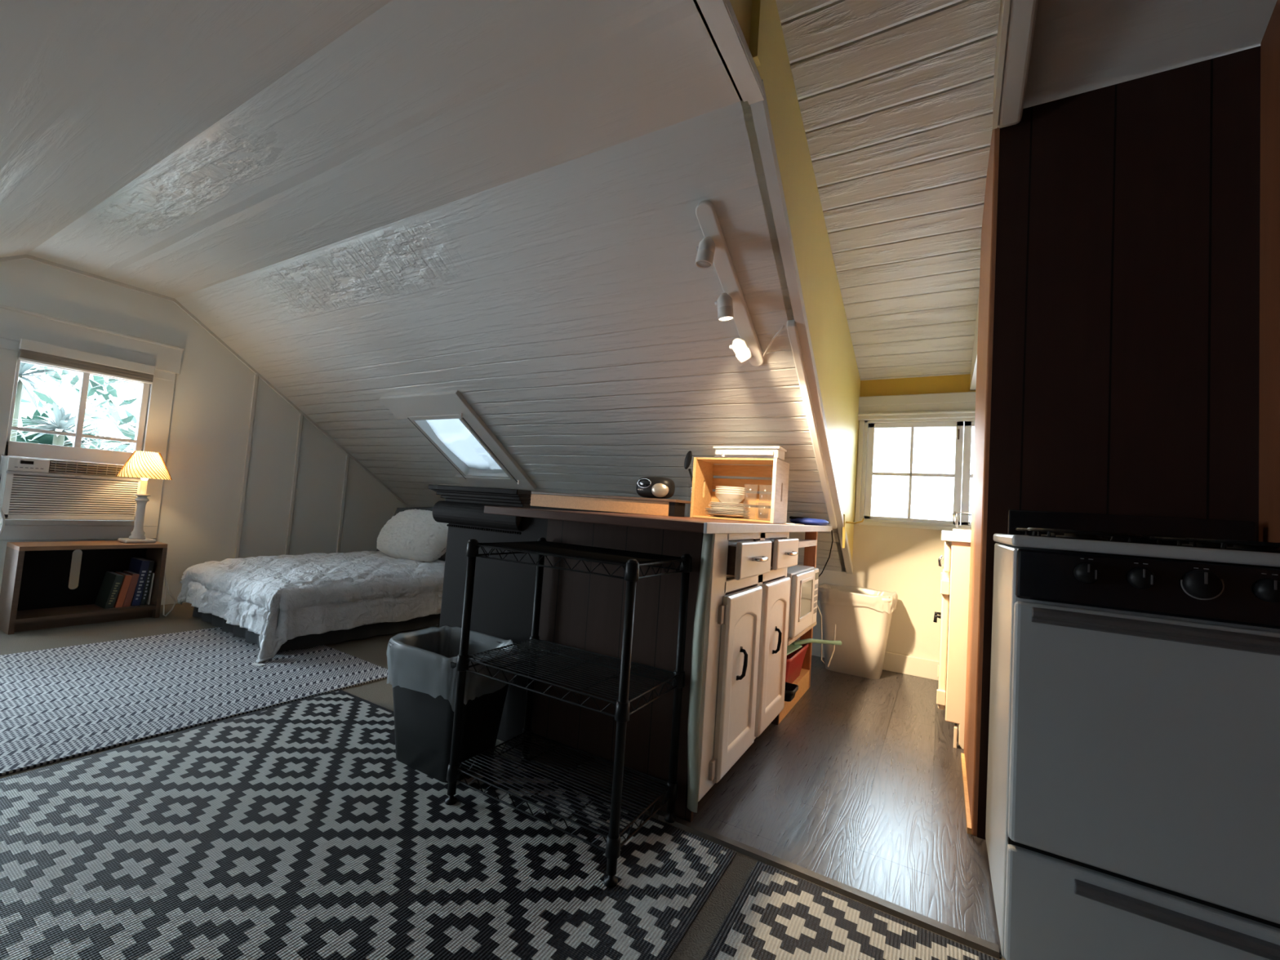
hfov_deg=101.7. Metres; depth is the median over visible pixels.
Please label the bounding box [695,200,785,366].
track light
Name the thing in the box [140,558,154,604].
book
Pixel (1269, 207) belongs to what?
wall
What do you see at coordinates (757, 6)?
trim
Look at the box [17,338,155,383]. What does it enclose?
window blind
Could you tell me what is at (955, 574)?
base cabinet
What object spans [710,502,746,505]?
plate
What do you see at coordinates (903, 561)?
wall
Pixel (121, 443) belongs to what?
plant
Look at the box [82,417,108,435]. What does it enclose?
plant
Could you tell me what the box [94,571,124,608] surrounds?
book
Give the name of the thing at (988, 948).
trim
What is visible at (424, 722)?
waste bin
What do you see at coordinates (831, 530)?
extension cord
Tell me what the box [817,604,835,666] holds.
power cord
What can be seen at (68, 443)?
plant
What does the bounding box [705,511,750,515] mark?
plate
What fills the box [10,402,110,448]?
plant
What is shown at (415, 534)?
plush pillow
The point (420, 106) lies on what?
ceiling
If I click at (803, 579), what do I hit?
microwave
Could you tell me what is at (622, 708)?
shelf
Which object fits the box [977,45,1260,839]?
wall partition
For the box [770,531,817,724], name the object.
shelf unit
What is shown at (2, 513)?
pedestal fan
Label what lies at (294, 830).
patterned rug
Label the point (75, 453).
window
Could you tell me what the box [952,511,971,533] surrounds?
dish rack
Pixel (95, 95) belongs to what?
ceiling
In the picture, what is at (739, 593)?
base cabinet
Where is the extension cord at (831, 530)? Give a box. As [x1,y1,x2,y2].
[818,529,833,577]
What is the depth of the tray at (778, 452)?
2.59 m
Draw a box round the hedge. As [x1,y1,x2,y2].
[19,365,140,452]
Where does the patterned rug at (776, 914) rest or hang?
on the floor
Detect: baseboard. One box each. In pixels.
[882,651,938,680]
[960,752,971,834]
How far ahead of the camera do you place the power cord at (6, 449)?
3.04 m
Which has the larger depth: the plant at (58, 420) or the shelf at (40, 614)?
the plant at (58, 420)
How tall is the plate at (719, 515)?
0.018 m
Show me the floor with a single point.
(860, 784)
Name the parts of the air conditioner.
control panel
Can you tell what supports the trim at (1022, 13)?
attached to the wall partition at (1126, 365)
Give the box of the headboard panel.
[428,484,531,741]
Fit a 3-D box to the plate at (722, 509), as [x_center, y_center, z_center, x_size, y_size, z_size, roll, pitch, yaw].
[0.461,0.165,2.752,0.240,0.018,0.240,2,-4,30]
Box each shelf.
[15,603,155,623]
[456,732,670,851]
[466,639,677,717]
[475,543,684,578]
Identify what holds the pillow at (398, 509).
on the bed
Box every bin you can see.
[388,641,508,782]
[818,586,892,679]
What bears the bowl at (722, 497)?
on the plate at (724, 503)
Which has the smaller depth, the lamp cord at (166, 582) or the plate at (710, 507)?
the plate at (710, 507)
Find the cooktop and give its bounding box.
[993,533,1279,567]
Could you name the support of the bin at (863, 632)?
on the floor
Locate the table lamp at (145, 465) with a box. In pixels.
[115,450,172,543]
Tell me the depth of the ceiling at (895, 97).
2.03 m
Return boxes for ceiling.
[0,0,391,257]
[26,0,742,298]
[175,100,846,572]
[775,0,1000,380]
[969,284,979,373]
[1022,0,1277,108]
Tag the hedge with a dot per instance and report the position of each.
(112, 412)
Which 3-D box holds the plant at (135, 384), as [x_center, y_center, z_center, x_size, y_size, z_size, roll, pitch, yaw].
[-4.576,1.344,4.618,0.852,5.023,0.716,2,-4,30]
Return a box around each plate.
[703,509,748,513]
[704,507,750,511]
[704,512,749,518]
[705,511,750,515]
[709,503,745,506]
[709,505,745,508]
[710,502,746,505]
[710,506,746,510]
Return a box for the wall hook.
[842,514,864,548]
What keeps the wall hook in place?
attached to the wall at (837, 372)
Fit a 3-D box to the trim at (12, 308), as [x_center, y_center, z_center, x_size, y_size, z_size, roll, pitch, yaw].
[-3.719,-1.005,2.953,0.040,0.018,1.800,2,-4,30]
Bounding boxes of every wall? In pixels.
[0,258,407,604]
[693,0,860,571]
[796,373,975,661]
[1258,0,1279,542]
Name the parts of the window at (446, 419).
frame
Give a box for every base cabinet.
[504,516,798,822]
[933,541,970,749]
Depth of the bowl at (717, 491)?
2.68 m
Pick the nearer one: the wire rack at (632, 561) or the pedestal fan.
the wire rack at (632, 561)
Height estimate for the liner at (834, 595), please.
0.270 m
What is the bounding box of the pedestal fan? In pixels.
[0,506,4,536]
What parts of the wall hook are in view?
plate, arm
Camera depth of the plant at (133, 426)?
5.28 m
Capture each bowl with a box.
[715,486,746,490]
[715,488,746,492]
[715,490,746,494]
[715,493,746,503]
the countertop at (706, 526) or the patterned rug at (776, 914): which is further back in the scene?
the countertop at (706, 526)
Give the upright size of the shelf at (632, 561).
0.038 m
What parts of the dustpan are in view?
handle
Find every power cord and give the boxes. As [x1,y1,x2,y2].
[0,444,8,479]
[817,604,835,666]
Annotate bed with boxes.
[177,551,444,666]
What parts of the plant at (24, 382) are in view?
stem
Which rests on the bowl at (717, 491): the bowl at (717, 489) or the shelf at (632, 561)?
the bowl at (717, 489)
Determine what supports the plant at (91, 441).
on the ground
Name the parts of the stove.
burner, burner, knob, knob, warming drawer, oven door, control panel, door handle, drawer handle, knob, burner, burner, knob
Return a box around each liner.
[386,625,518,711]
[817,583,897,613]
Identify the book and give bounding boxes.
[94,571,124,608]
[113,571,132,607]
[122,570,139,607]
[128,557,150,605]
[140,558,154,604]
[146,573,154,604]
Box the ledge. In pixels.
[529,491,690,516]
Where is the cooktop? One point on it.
(1178, 553)
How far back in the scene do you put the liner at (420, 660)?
1.72 m
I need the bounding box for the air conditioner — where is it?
[0,455,141,520]
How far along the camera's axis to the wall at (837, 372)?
2.21 m
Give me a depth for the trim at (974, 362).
2.80 m
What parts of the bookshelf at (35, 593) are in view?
panel, panel, panel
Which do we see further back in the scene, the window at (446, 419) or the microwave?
the window at (446, 419)
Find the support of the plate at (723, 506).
on the plate at (710, 507)
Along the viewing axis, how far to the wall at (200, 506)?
3.92 m
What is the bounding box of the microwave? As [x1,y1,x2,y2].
[786,564,818,638]
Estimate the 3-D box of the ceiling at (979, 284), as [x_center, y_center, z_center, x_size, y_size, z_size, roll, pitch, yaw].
[2.097,-1.016,2.219,1.085,0.693,1.880,2,-4,30]
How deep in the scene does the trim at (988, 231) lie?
1.71 m
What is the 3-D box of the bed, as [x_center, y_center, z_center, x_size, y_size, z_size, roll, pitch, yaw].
[-1.941,0.761,3.730,1.418,0.428,1.881,2,-4,33]
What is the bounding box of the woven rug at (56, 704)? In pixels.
[0,626,387,776]
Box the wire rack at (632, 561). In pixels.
[444,537,692,888]
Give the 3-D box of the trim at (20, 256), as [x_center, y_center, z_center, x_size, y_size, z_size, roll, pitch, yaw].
[-3.441,-0.500,3.481,0.018,1.605,4.970,2,-4,30]
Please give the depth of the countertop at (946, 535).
2.23 m
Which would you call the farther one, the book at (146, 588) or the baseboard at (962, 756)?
the book at (146, 588)
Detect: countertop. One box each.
[484,505,832,533]
[941,530,971,542]
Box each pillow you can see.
[376,506,433,551]
[376,508,448,562]
[438,547,445,560]
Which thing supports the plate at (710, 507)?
on the plate at (722, 509)
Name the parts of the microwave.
control panel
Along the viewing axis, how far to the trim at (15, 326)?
3.35 m
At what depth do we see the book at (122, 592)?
3.25 m
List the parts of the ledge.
post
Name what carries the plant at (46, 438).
on the ground
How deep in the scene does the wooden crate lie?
2.78 m
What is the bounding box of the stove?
[985,509,1279,959]
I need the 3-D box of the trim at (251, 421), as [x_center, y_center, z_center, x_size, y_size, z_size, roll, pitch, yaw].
[-2.905,0.073,4.432,0.020,1.762,0.820,2,-4,30]
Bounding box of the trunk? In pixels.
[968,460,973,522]
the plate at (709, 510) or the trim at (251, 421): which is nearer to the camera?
the plate at (709, 510)
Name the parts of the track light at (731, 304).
feed cord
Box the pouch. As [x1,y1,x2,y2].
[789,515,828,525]
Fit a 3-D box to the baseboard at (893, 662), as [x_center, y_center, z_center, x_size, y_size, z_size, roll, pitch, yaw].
[1.558,1.145,3.293,0.680,0.115,0.018,2,-4,30]
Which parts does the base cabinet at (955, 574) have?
knob, handle, door, drawer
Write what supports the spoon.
in the jar
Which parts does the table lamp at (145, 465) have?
stem, lamp shade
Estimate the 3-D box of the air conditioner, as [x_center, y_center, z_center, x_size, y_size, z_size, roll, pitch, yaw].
[-3.602,0.062,3.300,0.299,0.365,0.600,2,-4,30]
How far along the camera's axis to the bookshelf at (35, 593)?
3.12 m
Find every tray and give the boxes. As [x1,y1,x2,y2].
[712,446,786,461]
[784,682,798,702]
[952,528,971,533]
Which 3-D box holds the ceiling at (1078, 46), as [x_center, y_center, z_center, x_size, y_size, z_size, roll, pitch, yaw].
[0.858,-1.659,0.059,1.085,0.746,3.190,2,-4,30]
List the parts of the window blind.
rail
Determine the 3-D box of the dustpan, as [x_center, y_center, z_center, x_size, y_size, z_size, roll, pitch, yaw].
[0.796,0.842,2.703,0.564,0.041,0.230,6,-4,-39]
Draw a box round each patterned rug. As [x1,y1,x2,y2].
[0,688,736,959]
[702,861,999,959]
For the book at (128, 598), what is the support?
on the bookshelf at (35, 593)
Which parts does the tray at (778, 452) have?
handle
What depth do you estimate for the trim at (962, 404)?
3.29 m
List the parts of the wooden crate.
panel, panel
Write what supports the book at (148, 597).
on the bookshelf at (35, 593)
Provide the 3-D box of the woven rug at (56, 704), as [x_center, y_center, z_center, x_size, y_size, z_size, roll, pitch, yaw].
[-2.301,0.875,2.253,1.490,0.009,1.770,2,-4,32]
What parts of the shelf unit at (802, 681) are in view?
shelf, shelf, rail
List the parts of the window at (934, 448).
pane, pane, pane, pane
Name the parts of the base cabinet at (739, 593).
panel, door, handle, frame, drawer, handle, door, handle, drawer, handle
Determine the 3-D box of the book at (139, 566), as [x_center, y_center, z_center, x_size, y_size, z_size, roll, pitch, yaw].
[-3.267,0.656,3.371,0.199,0.287,0.064,2,-4,30]
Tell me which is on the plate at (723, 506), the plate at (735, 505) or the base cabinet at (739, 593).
the plate at (735, 505)
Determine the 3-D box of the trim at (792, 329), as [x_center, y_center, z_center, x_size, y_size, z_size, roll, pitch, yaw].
[0.881,-0.180,2.598,0.037,0.843,1.190,2,-4,30]
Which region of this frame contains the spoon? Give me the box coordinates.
[684,450,692,483]
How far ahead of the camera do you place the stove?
1.00 m
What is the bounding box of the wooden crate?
[689,457,789,523]
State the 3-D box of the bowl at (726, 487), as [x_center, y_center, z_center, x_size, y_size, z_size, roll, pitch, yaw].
[0.480,0.067,2.753,0.164,0.055,0.164,2,-4,30]
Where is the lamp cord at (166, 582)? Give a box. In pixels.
[162,568,176,616]
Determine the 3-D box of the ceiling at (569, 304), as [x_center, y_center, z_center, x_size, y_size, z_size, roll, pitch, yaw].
[-0.975,-0.357,3.641,4.320,1.769,2.400,2,-4,30]
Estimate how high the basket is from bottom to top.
0.160 m
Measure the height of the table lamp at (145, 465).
0.583 m
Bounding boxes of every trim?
[0,253,410,507]
[0,304,184,351]
[0,307,182,540]
[234,373,349,558]
[657,811,999,959]
[696,0,853,573]
[749,0,764,66]
[786,320,837,528]
[854,420,970,531]
[857,391,975,420]
[964,127,999,836]
[969,288,979,390]
[992,0,1010,128]
[997,0,1038,128]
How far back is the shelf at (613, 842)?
1.51 m
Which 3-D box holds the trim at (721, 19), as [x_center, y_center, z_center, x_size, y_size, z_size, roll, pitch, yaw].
[0.658,-0.319,2.154,0.062,1.633,3.120,2,-4,30]
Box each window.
[1,353,149,464]
[378,390,536,489]
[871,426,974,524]
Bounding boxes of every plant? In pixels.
[9,361,79,441]
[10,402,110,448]
[16,409,53,444]
[63,435,72,446]
[80,439,111,446]
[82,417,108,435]
[88,377,141,395]
[105,441,133,452]
[111,418,136,435]
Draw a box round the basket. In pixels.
[785,640,808,683]
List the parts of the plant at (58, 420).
stem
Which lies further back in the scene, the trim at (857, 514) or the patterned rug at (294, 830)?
the trim at (857, 514)
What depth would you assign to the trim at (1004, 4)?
1.51 m
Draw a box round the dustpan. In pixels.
[786,638,841,655]
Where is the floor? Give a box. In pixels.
[0,602,1005,959]
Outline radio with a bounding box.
[635,476,675,498]
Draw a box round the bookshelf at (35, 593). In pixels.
[0,540,167,635]
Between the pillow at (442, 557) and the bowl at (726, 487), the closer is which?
the bowl at (726, 487)

